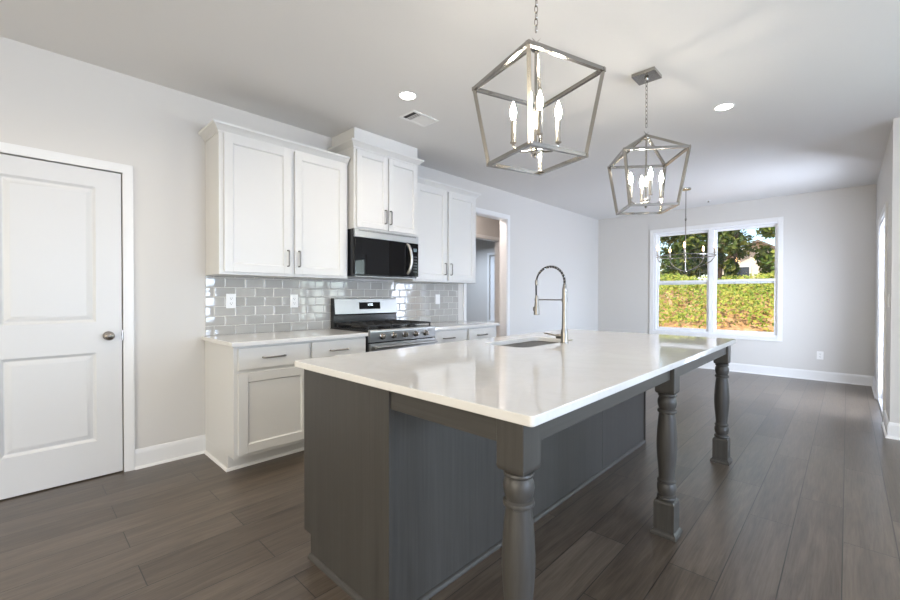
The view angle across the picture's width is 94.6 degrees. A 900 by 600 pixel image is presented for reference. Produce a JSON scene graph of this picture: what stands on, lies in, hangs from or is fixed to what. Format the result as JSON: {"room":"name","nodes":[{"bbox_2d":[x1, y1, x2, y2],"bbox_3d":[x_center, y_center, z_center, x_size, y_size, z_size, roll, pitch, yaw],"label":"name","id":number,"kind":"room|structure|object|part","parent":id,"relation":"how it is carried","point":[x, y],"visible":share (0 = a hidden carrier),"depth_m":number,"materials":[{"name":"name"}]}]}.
{"room":"kitchen","nodes":[
{"label":"kitchen","id":0,"kind":"room"},
{"bbox_2d":[0,36,597,470],"bbox_3d":[-1.116,-0.193,4.096,0.120,2.722,11.615,1,1,44],"label":"wall","id":1,"kind":"structure","parent":0,"point":[51,101],"depth_m":3.04,"materials":[{"name":"beige paint"}]},
{"bbox_2d":[0,142,134,499],"bbox_3d":[-2.507,0.129,2.599,0.186,2.103,0.838,1,1,44],"label":"door","id":2,"kind":"structure","parent":1,"relation":"in","point":[62,334],"depth_m":2.63,"materials":[{"name":"white paint"}]},
{"bbox_3d":[-2.270,0.240,2.764,0.070,0.060,0.060,1,1,44],"label":"knob","id":3,"kind":"part","parent":2,"relation":"part of","materials":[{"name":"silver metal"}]},
{"bbox_2d":[198,119,349,279],"bbox_3d":[-1.403,-0.734,3.442,0.362,1.087,1.113,1,1,44],"label":"upper cabinet","id":4,"kind":"object","parent":1,"relation":"attached to","point":[276,207],"visible":1,"depth_m":3.25,"materials":[{"name":"white paint"}]},
{"bbox_3d":[-1.464,-0.708,3.184,0.020,1.000,0.499,1,1,44],"label":"door","id":5,"kind":"part","parent":4,"relation":"part of","materials":[{"name":"white paint"}]},
{"bbox_3d":[-1.406,-1.246,3.440,0.353,0.064,1.112,1,1,44],"label":"crown moulding","id":6,"kind":"part","parent":4,"relation":"part of","materials":[{"name":"white paint"}]},
{"bbox_3d":[-1.105,-0.712,3.559,0.020,1.000,0.473,1,1,44],"label":"door","id":7,"kind":"part","parent":4,"relation":"part of","materials":[{"name":"white paint"}]},
{"bbox_2d":[205,276,457,335],"bbox_3d":[-0.892,0.026,4.240,0.008,0.484,2.883,1,1,44],"label":"tile backsplash","id":8,"kind":"structure","parent":1,"relation":"attached to","point":[262,303],"depth_m":3.75,"materials":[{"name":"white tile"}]},
{"bbox_2d":[226,294,235,307],"bbox_3d":[-1.754,0.008,3.326,0.008,0.116,0.072,1,1,44],"label":"wall outlet","id":9,"kind":"object","parent":8,"relation":"attached to","point":[230,298],"visible":1,"depth_m":3.32,"materials":[{"name":"white plastic"}]},
{"bbox_2d":[290,294,297,307],"bbox_3d":[-1.391,0.009,3.705,0.008,0.116,0.072,1,1,44],"label":"wall outlet","id":10,"kind":"object","parent":8,"relation":"attached to","point":[293,297],"visible":1,"depth_m":3.70,"materials":[{"name":"white plastic"}]},
{"bbox_2d":[436,294,439,303],"bbox_3d":[-0.147,-0.009,5.003,0.010,0.116,0.072,1,1,44],"label":"light switch","id":11,"kind":"object","parent":8,"relation":"attached to","point":[437,295],"visible":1,"depth_m":5.00,"materials":[{"name":"white plastic"}]},
{"bbox_2d":[327,127,423,236],"bbox_3d":[-0.715,-1.100,4.099,0.442,0.902,0.859,1,1,44],"label":"upper cabinet","id":12,"kind":"object","parent":1,"relation":"attached to","point":[382,172],"visible":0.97,"depth_m":3.90,"materials":[{"name":"white paint"}]},
{"bbox_3d":[-0.719,-1.007,3.843,0.020,0.693,0.345,1,1,44],"label":"door","id":13,"kind":"part","parent":12,"relation":"part of","materials":[{"name":"white paint"}]},
{"bbox_3d":[-0.718,-1.398,4.099,0.433,0.064,0.859,1,1,44],"label":"crown moulding","id":14,"kind":"part","parent":12,"relation":"part of","materials":[{"name":"white paint"}]},
{"bbox_2d":[347,228,417,279],"bbox_3d":[-0.707,-0.432,4.097,0.443,0.432,0.758,1,1,44],"label":"microwave","id":15,"kind":"object","parent":12,"relation":"attached to","point":[371,254],"visible":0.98,"depth_m":3.93,"materials":[{"name":"black glass"}]},
{"bbox_3d":[-0.625,-0.402,3.959,0.024,0.336,0.672,1,1,44],"label":"door","id":16,"kind":"part","parent":15,"relation":"part of","materials":[{"name":"black glass"}]},
{"bbox_3d":[-0.402,-0.409,4.140,0.070,0.316,0.034,0,1,10],"label":"handle","id":17,"kind":"part","parent":15,"relation":"part of","materials":[{"name":"silver metal"}]},
{"bbox_3d":[-0.362,-0.404,4.234,0.024,0.336,0.084,1,1,44],"label":"control panel","id":18,"kind":"part","parent":15,"relation":"part of","materials":[{"name":"black glass"}]},
{"bbox_3d":[-0.464,-1.009,4.109,0.020,0.693,0.361,1,1,44],"label":"door","id":19,"kind":"part","parent":12,"relation":"part of","materials":[{"name":"white paint"}]},
{"bbox_2d":[394,176,480,283],"bbox_3d":[-0.110,-0.746,4.792,0.362,1.087,1.065,1,1,44],"label":"upper cabinet","id":20,"kind":"object","parent":1,"relation":"attached to","point":[446,214],"visible":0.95,"depth_m":4.64,"materials":[{"name":"white paint"}]},
{"bbox_3d":[-0.202,-0.719,4.502,0.020,1.000,0.458,1,1,44],"label":"door","id":21,"kind":"part","parent":20,"relation":"part of","materials":[{"name":"white paint"}]},
{"bbox_3d":[-0.112,-1.257,4.791,0.353,0.064,1.063,1,1,44],"label":"crown moulding","id":22,"kind":"part","parent":20,"relation":"part of","materials":[{"name":"white paint"}]},
{"bbox_3d":[0.141,-0.722,4.859,0.020,1.000,0.466,1,1,44],"label":"door","id":23,"kind":"part","parent":20,"relation":"part of","materials":[{"name":"white paint"}]},
{"bbox_2d":[463,207,509,336],"bbox_3d":[0.474,-0.039,5.759,0.158,2.387,1.008,1,1,44],"label":"door","id":24,"kind":"structure","parent":1,"relation":"in","point":[504,312],"depth_m":6.04,"materials":[{"name":"white paint"}]},
{"bbox_2d":[0,0,899,219],"bbox_3d":[0.278,-1.614,2.832,12.620,0.150,11.735,1,1,44],"label":"ceiling","id":25,"kind":"structure","parent":0,"point":[813,86],"depth_m":2.81,"materials":[{"name":"paint"}]},
{"bbox_2d":[398,91,416,99],"bbox_3d":[-0.320,-1.539,3.131,0.146,0.006,0.146,1,1,44],"label":"recessed light","id":26,"kind":"object","parent":25,"relation":"in","point":[406,95],"visible":1,"depth_m":3.12,"materials":[{"name":"white plastic"}]},
{"bbox_2d":[399,110,437,126],"bbox_3d":[-0.265,-1.543,3.538,0.190,0.006,0.287,1,1,44],"label":"ceiling vent","id":27,"kind":"object","parent":25,"relation":"in","point":[413,116],"visible":1,"depth_m":3.53,"materials":[{"name":"white plastic"}]},
{"bbox_2d":[472,0,605,175],"bbox_3d":[0.375,-1.066,1.812,0.414,0.924,0.414,0,1,-28],"label":"pendant lantern","id":28,"kind":"object","parent":25,"relation":"hanging from","point":[535,122],"visible":1,"depth_m":1.80,"materials":[{"name":"silver metal"}]},
{"bbox_2d":[510,102,515,143],"bbox_3d":[0.277,-0.775,1.818,0.028,0.188,0.027,1,1,44],"label":"candle","id":29,"kind":"object","parent":28,"relation":"on","point":[513,109],"depth_m":1.81,"materials":[{"name":"white wax"}]},
{"bbox_2d":[529,112,533,149],"bbox_3d":[0.378,-0.776,1.913,0.028,0.188,0.027,1,1,44],"label":"candle","id":30,"kind":"object","parent":28,"relation":"on","point":[532,112],"depth_m":1.90,"materials":[{"name":"white plastic"}]},
{"bbox_3d":[0.375,-0.879,1.814,0.013,0.423,0.012,1,1,44],"label":"stem","id":31,"kind":"part","parent":28,"relation":"part of","materials":[{"name":"silver metal"}]},
{"bbox_3d":[0.376,-1.337,1.810,0.015,0.346,0.014,0,1,31],"label":"chain","id":32,"kind":"part","parent":28,"relation":"part of","materials":[{"name":"silver metal"}]},
{"bbox_2d":[536,91,542,135],"bbox_3d":[0.372,-0.774,1.717,0.028,0.188,0.027,1,1,44],"label":"candle","id":33,"kind":"object","parent":28,"relation":"on","point":[539,102],"depth_m":1.71,"materials":[{"name":"white wax"}]},
{"bbox_2d":[555,101,561,143],"bbox_3d":[0.473,-0.775,1.812,0.028,0.188,0.027,1,1,44],"label":"candle","id":34,"kind":"object","parent":28,"relation":"on","point":[558,111],"depth_m":1.80,"materials":[{"name":"white wax"}]},
{"bbox_2d":[607,66,690,214],"bbox_3d":[1.340,-1.075,2.834,0.414,0.924,0.414,0,1,7],"label":"pendant lantern","id":35,"kind":"object","parent":25,"relation":"hanging from","point":[651,74],"visible":1,"depth_m":2.81,"materials":[{"name":"silver metal"}]},
{"bbox_2d":[629,173,632,199],"bbox_3d":[1.243,-0.784,2.853,0.028,0.188,0.027,1,1,44],"label":"candle","id":36,"kind":"object","parent":35,"relation":"on","point":[630,177],"depth_m":2.84,"materials":[{"name":"white plastic"}]},
{"bbox_2d":[640,176,643,201],"bbox_3d":[1.355,-0.785,2.933,0.028,0.188,0.027,1,1,44],"label":"candle","id":37,"kind":"object","parent":35,"relation":"on","point":[641,180],"depth_m":2.93,"materials":[{"name":"white plastic"}]},
{"bbox_3d":[1.340,-0.887,2.836,0.013,0.423,0.012,1,1,44],"label":"stem","id":38,"kind":"part","parent":35,"relation":"part of","materials":[{"name":"silver metal"}]},
{"bbox_3d":[1.340,-1.346,2.831,0.015,0.346,0.014,0,1,31],"label":"chain","id":39,"kind":"part","parent":35,"relation":"part of","materials":[{"name":"silver metal"}]},
{"bbox_3d":[1.341,-1.517,2.830,0.150,0.040,0.150,1,1,44],"label":"ceiling plate","id":40,"kind":"part","parent":35,"relation":"part of","materials":[{"name":"silver metal"}]},
{"bbox_2d":[648,167,652,195],"bbox_3d":[1.323,-0.783,2.740,0.028,0.188,0.027,1,1,44],"label":"candle","id":41,"kind":"object","parent":35,"relation":"on","point":[650,174],"depth_m":2.73,"materials":[{"name":"white plastic"}]},
{"bbox_2d":[659,171,663,198],"bbox_3d":[1.436,-0.783,2.821,0.028,0.188,0.027,1,1,44],"label":"candle","id":42,"kind":"object","parent":35,"relation":"on","point":[661,177],"depth_m":2.81,"materials":[{"name":"white plastic"}]},
{"bbox_2d":[656,187,715,273],"bbox_3d":[3.310,-0.967,5.821,0.748,1.193,0.741,1,1,44],"label":"chandelier","id":43,"kind":"object","parent":25,"relation":"hanging from","point":[686,188],"visible":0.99,"depth_m":5.82,"materials":[{"name":"silver metal"}]},
{"bbox_3d":[3.308,-0.970,5.826,0.026,1.136,0.026,1,1,44],"label":"stem","id":44,"kind":"part","parent":43,"relation":"part of","materials":[{"name":"silver metal"}]},
{"bbox_3d":[3.432,-0.513,5.684,0.350,0.237,0.047,1,1,44],"label":"arm","id":45,"kind":"part","parent":43,"relation":"part of","materials":[{"name":"silver metal"}]},
{"bbox_2d":[713,103,734,110],"bbox_3d":[2.184,-1.537,3.308,0.146,0.006,0.146,1,1,44],"label":"recessed light","id":46,"kind":"object","parent":25,"relation":"in","point":[724,106],"visible":1,"depth_m":3.30,"materials":[{"name":"white plastic"}]},
{"bbox_2d":[0,368,899,599],"bbox_3d":[0.274,1.242,2.860,12.620,0.120,11.735,1,1,44],"label":"floor","id":47,"kind":"structure","parent":0,"point":[806,506],"depth_m":2.19,"materials":[{"name":"wood"}]},
{"bbox_2d":[204,336,365,471],"bbox_3d":[-1.292,0.742,3.353,0.666,0.867,1.073,1,1,44],"label":"base cabinet","id":48,"kind":"object","parent":47,"relation":"on","point":[254,395],"visible":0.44,"depth_m":2.97,"materials":[{"name":"white paint"}]},
{"bbox_3d":[-1.338,1.166,3.401,0.489,0.018,1.073,1,1,44],"label":"shoe moulding","id":49,"kind":"part","parent":48,"relation":"part of","materials":[{"name":"white paint"}]},
{"bbox_3d":[-1.251,0.773,2.982,0.020,0.550,0.512,1,1,44],"label":"door","id":50,"kind":"part","parent":48,"relation":"part of","materials":[{"name":"white paint"}]},
{"bbox_3d":[-1.250,0.402,2.978,0.020,0.149,0.512,1,1,44],"label":"drawer","id":51,"kind":"part","parent":48,"relation":"part of","materials":[{"name":"white paint"}]},
{"bbox_3d":[-1.242,0.400,2.946,0.036,0.012,0.167,1,1,44],"label":"handle","id":52,"kind":"part","parent":48,"relation":"part of","materials":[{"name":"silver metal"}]},
{"bbox_2d":[202,328,367,346],"bbox_3d":[-1.300,0.292,3.354,0.647,0.030,1.081,1,1,44],"label":"countertop","id":53,"kind":"structure","parent":48,"relation":"on","point":[264,338],"depth_m":3.17,"materials":[{"name":"white stone"}]},
{"bbox_3d":[-0.891,0.398,3.354,0.020,0.149,0.488,1,1,44],"label":"drawer","id":54,"kind":"part","parent":48,"relation":"part of","materials":[{"name":"white paint"}]},
{"bbox_2d":[330,298,437,351],"bbox_3d":[-0.622,0.577,3.993,0.708,1.186,0.766,1,1,44],"label":"gas range","id":55,"kind":"object","parent":47,"relation":"on","point":[376,317],"visible":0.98,"depth_m":3.95,"materials":[{"name":"silver metal"}]},
{"bbox_3d":[-0.835,0.059,4.198,0.030,0.156,0.749,1,1,44],"label":"backguard panel","id":56,"kind":"part","parent":55,"relation":"part of","materials":[{"name":"silver metal"}]},
{"bbox_2d":[334,324,428,331],"bbox_3d":[-0.630,0.259,3.998,0.555,0.013,0.766,1,1,44],"label":"cooktop","id":57,"kind":"object","parent":55,"relation":"in","point":[336,326],"depth_m":3.82,"materials":[{"name":"black metal"}]},
{"bbox_3d":[-0.574,0.316,3.589,0.040,0.054,0.054,1,1,44],"label":"knob","id":58,"kind":"part","parent":55,"relation":"part of","materials":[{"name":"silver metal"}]},
{"bbox_3d":[-0.487,0.315,3.679,0.040,0.054,0.054,1,1,44],"label":"knob","id":59,"kind":"part","parent":55,"relation":"part of","materials":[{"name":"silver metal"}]},
{"bbox_3d":[-0.421,0.309,3.798,0.035,0.111,0.764,1,1,44],"label":"control panel","id":60,"kind":"part","parent":55,"relation":"part of","materials":[{"name":"silver metal"}]},
{"bbox_3d":[-0.421,0.665,3.801,0.034,0.585,0.756,1,1,44],"label":"oven door","id":61,"kind":"part","parent":55,"relation":"part of","materials":[{"name":"silver metal"}]},
{"bbox_3d":[-0.387,0.401,3.766,0.058,0.027,0.720,1,1,44],"label":"handle","id":62,"kind":"part","parent":55,"relation":"part of","materials":[{"name":"silver metal"}]},
{"bbox_2d":[433,326,495,343],"bbox_3d":[-0.015,0.731,4.687,0.666,0.867,1.059,1,1,44],"label":"base cabinet","id":63,"kind":"object","parent":47,"relation":"on","point":[462,334],"visible":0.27,"depth_m":4.43,"materials":[{"name":"white paint"}]},
{"bbox_3d":[0.003,0.391,4.287,0.020,0.149,0.457,1,1,44],"label":"drawer","id":64,"kind":"part","parent":63,"relation":"part of","materials":[{"name":"white paint"}]},
{"bbox_2d":[418,320,499,330],"bbox_3d":[-0.022,0.281,4.689,0.647,0.030,1.064,1,1,44],"label":"countertop","id":65,"kind":"structure","parent":63,"relation":"on","point":[443,325],"depth_m":4.56,"materials":[{"name":"white stone"}]},
{"bbox_3d":[0.366,0.387,4.666,0.020,0.149,0.482,1,1,44],"label":"drawer","id":66,"kind":"part","parent":63,"relation":"part of","materials":[{"name":"white paint"}]},
{"bbox_2d":[304,341,732,599],"bbox_3d":[0.687,0.753,2.498,1.250,0.868,2.708,1,1,44],"label":"kitchen island","id":67,"kind":"object","parent":47,"relation":"on","point":[404,495],"visible":0.84,"depth_m":1.73,"materials":[{"name":"grey wood"}]},
{"bbox_3d":[-0.440,1.183,1.718,0.584,0.019,0.016,1,1,44],"label":"shoe moulding","id":68,"kind":"part","parent":67,"relation":"part of","materials":[{"name":"grey wood"}]},
{"bbox_3d":[-0.450,0.759,1.748,0.646,0.868,0.020,1,1,44],"label":"panel","id":69,"kind":"part","parent":67,"relation":"part of","materials":[{"name":"grey wood"}]},
{"bbox_3d":[0.413,0.755,2.202,0.012,0.868,1.828,1,1,44],"label":"panel","id":70,"kind":"part","parent":67,"relation":"part of","materials":[{"name":"grey wood"}]},
{"bbox_2d":[294,329,735,426],"bbox_3d":[0.671,0.303,2.519,1.341,0.030,2.722,1,1,44],"label":"island countertop","id":71,"kind":"structure","parent":67,"relation":"on","point":[537,385],"depth_m":1.79,"materials":[{"name":"white stone"}]},
{"bbox_2d":[533,265,568,342],"bbox_3d":[0.684,0.024,2.835,0.269,0.524,0.054,1,1,44],"label":"kitchen faucet","id":72,"kind":"object","parent":71,"relation":"on","point":[563,336],"visible":1,"depth_m":2.76,"materials":[{"name":"silver metal"}]},
{"bbox_3d":[0.686,-0.002,2.833,0.248,0.026,0.037,1,1,44],"label":"docking arm","id":73,"kind":"part","parent":72,"relation":"part of","materials":[{"name":"silver metal"}]},
{"bbox_3d":[0.706,0.242,2.809,0.146,0.037,0.032,1,1,40],"label":"lever","id":74,"kind":"part","parent":72,"relation":"part of","materials":[{"name":"silver metal"}]},
{"bbox_3d":[0.195,0.765,1.181,0.119,0.868,0.119,1,1,44],"label":"leg","id":75,"kind":"part","parent":67,"relation":"part of","materials":[{"name":"grey wood"}]},
{"bbox_3d":[0.703,1.177,2.490,0.016,0.019,2.641,1,1,44],"label":"shoe moulding","id":76,"kind":"part","parent":67,"relation":"part of","materials":[{"name":"grey wood"}]},
{"bbox_3d":[1.327,0.747,3.157,0.012,0.868,0.807,1,1,44],"label":"panel","id":77,"kind":"part","parent":67,"relation":"part of","materials":[{"name":"grey wood"}]},
{"bbox_3d":[1.391,0.743,3.670,0.646,0.868,0.020,1,1,44],"label":"panel","id":78,"kind":"part","parent":67,"relation":"part of","materials":[{"name":"grey wood"}]},
{"bbox_3d":[1.106,0.757,2.118,0.119,0.868,0.119,1,1,44],"label":"leg","id":79,"kind":"part","parent":67,"relation":"part of","materials":[{"name":"grey wood"}]},
{"bbox_3d":[1.991,0.750,3.042,0.119,0.868,0.119,1,1,44],"label":"leg","id":80,"kind":"part","parent":67,"relation":"part of","materials":[{"name":"grey wood"}]},
{"bbox_2d":[476,215,499,237],"bbox_3d":[0.339,-0.223,7.423,0.120,2.722,4.795,1,1,44],"label":"wall","id":81,"kind":"structure","parent":0,"point":[484,225],"depth_m":7.70,"materials":[{"name":"beige paint"}]},
{"bbox_2d":[476,234,499,336],"bbox_3d":[0.531,-0.027,7.612,0.139,2.327,1.244,1,1,44],"label":"door","id":82,"kind":"structure","parent":81,"relation":"in","point":[496,240],"depth_m":8.00,"materials":[{"name":"white paint"}]},
{"bbox_3d":[0.574,-0.027,7.571,0.019,2.327,1.244,1,1,44],"label":"casing","id":83,"kind":"part","parent":82,"relation":"part of","materials":[{"name":"white paint"}]},
{"bbox_2d":[467,184,875,375],"bbox_3d":[2.794,-0.230,8.476,8.470,2.722,0.120,1,1,44],"label":"wall","id":84,"kind":"structure","parent":0,"point":[829,236],"depth_m":6.12,"materials":[{"name":"beige paint"}]},
{"bbox_2d":[487,252,494,321],"bbox_3d":[1.326,-0.294,9.841,1.060,1.700,0.097,1,1,44],"label":"window","id":85,"kind":"structure","parent":84,"relation":"in","point":[492,303],"depth_m":10.14,"materials":[{"name":"white plastic"}]},
{"bbox_3d":[1.345,-0.294,9.862,0.940,1.580,0.040,1,1,44],"label":"frame","id":86,"kind":"part","parent":85,"relation":"part of","materials":[{"name":"white plastic"}]},
{"bbox_2d":[649,217,782,341],"bbox_3d":[4.365,-0.320,6.950,1.900,1.887,0.129,1,1,44],"label":"window","id":87,"kind":"structure","parent":84,"relation":"in","point":[711,330],"depth_m":6.90,"materials":[{"name":"white paint"}]},
{"bbox_3d":[4.052,0.095,7.253,0.825,0.870,0.030,1,1,44],"label":"sash","id":88,"kind":"part","parent":87,"relation":"part of","materials":[{"name":"white plastic"}]},
{"bbox_3d":[4.077,-0.724,7.270,0.825,0.907,0.030,1,1,44],"label":"sash","id":89,"kind":"part","parent":87,"relation":"part of","materials":[{"name":"white plastic"}]},
{"bbox_3d":[4.701,0.102,6.631,0.825,0.870,0.030,1,1,44],"label":"sash","id":90,"kind":"part","parent":87,"relation":"part of","materials":[{"name":"white plastic"}]},
{"bbox_3d":[4.726,-0.717,6.649,0.825,0.907,0.030,1,1,44],"label":"sash","id":91,"kind":"part","parent":87,"relation":"part of","materials":[{"name":"white plastic"}]},
{"bbox_2d":[817,351,823,359],"bbox_3d":[5.325,0.798,5.972,0.072,0.116,0.008,1,1,44],"label":"wall outlet","id":92,"kind":"object","parent":84,"relation":"attached to","point":[819,353],"visible":1,"depth_m":5.97,"materials":[{"name":"white plastic"}]},
{"bbox_2d":[874,118,899,423],"bbox_3d":[4.788,-0.188,4.522,0.120,2.722,2.832,1,1,44],"label":"wall","id":93,"kind":"structure","parent":0,"point":[888,182],"depth_m":3.54,"materials":[{"name":"beige paint"}]},
{"bbox_2d":[135,361,899,469],"bbox_3d":[1.856,1.132,1.344,8.000,0.136,11.495,1,1,44],"label":"baseboard","id":94,"kind":"structure","parent":93,"relation":"attached to","point":[158,454],"depth_m":3.60,"materials":[{"name":"white paint"}]},
{"bbox_2d":[876,202,887,421],"bbox_3d":[4.635,0.121,4.379,0.139,2.107,1.329,1,1,44],"label":"door","id":95,"kind":"structure","parent":93,"relation":"in","point":[883,219],"depth_m":4.81,"materials":[{"name":"white paint"}]},
{"bbox_3d":[4.641,0.149,4.373,0.120,2.050,1.215,1,1,44],"label":"frame","id":96,"kind":"part","parent":95,"relation":"part of","materials":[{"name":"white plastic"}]},
{"label":"outside","id":97,"kind":"structure","parent":0,"visible":0},
{"bbox_2d":[659,284,773,331],"bbox_3d":[19.110,0.155,24.415,45.000,2.289,45.300,1,1,44],"label":"terrain","id":98,"kind":"structure","parent":97,"point":[742,324],"depth_m":9.91,"materials":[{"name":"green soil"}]},
{"bbox_2d":[660,239,673,253],"bbox_3d":[11.143,-5.113,23.974,5.051,8.594,4.565,1,1,44],"label":"tree","id":99,"kind":"object","parent":98,"relation":"on","point":[662,242],"visible":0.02,"depth_m":24.01,"materials":[{"name":"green plant"}]},
{"bbox_2d":[660,231,725,287],"bbox_3d":[8.242,-2.508,14.639,3.058,4.834,2.900,0,1,16],"label":"tree","id":100,"kind":"object","parent":98,"relation":"on","point":[695,243],"visible":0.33,"depth_m":13.82,"materials":[{"name":"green plant"}]},
{"bbox_2d":[659,272,774,331],"bbox_3d":[4.263,-0.075,13.241,14.101,1.718,4.489,1,1,44],"label":"foliage","id":101,"kind":"object","parent":98,"relation":"on","point":[731,291],"visible":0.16,"depth_m":10.36,"materials":[{"name":"green plant"}]},
{"bbox_2d":[719,230,748,286],"bbox_3d":[8.698,-1.945,12.657,0.898,3.562,1.193,1,1,44],"label":"tree","id":102,"kind":"object","parent":98,"relation":"on","point":[730,240],"visible":0.41,"depth_m":12.56,"materials":[{"name":"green plant"}]},
{"bbox_2d":[717,229,764,279],"bbox_3d":[11.511,-4.140,18.485,3.885,6.832,4.242,1,1,44],"label":"tree","id":103,"kind":"object","parent":98,"relation":"on","point":[748,249],"visible":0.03,"depth_m":18.09,"materials":[{"name":"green plant"}]},
{"bbox_3d":[11.511,-4.532,18.482,3.883,6.089,4.242,1,1,44],"label":"crown","id":104,"kind":"part","parent":103,"relation":"part of","materials":[{"name":"green plant"}]},
{"bbox_2d":[722,239,774,278],"bbox_3d":[20.666,-2.065,27.027,5.600,2.938,8.350,1,1,44],"label":"house","id":105,"kind":"structure","parent":98,"relation":"on","point":[747,266],"depth_m":24.51,"materials":[{"name":"beige"}]},
{"bbox_3d":[17.452,-1.578,24.724,0.610,0.760,0.012,1,1,44],"label":"pane","id":106,"kind":"part","parent":105,"relation":"part of","materials":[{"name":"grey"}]},
{"bbox_2d":[752,227,774,283],"bbox_3d":[10.293,-3.150,12.811,1.655,5.696,1.559,0,1,0],"label":"tree","id":107,"kind":"object","parent":98,"relation":"on","point":[766,262],"visible":0.12,"depth_m":12.92,"materials":[{"name":"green plant"}]}
]}

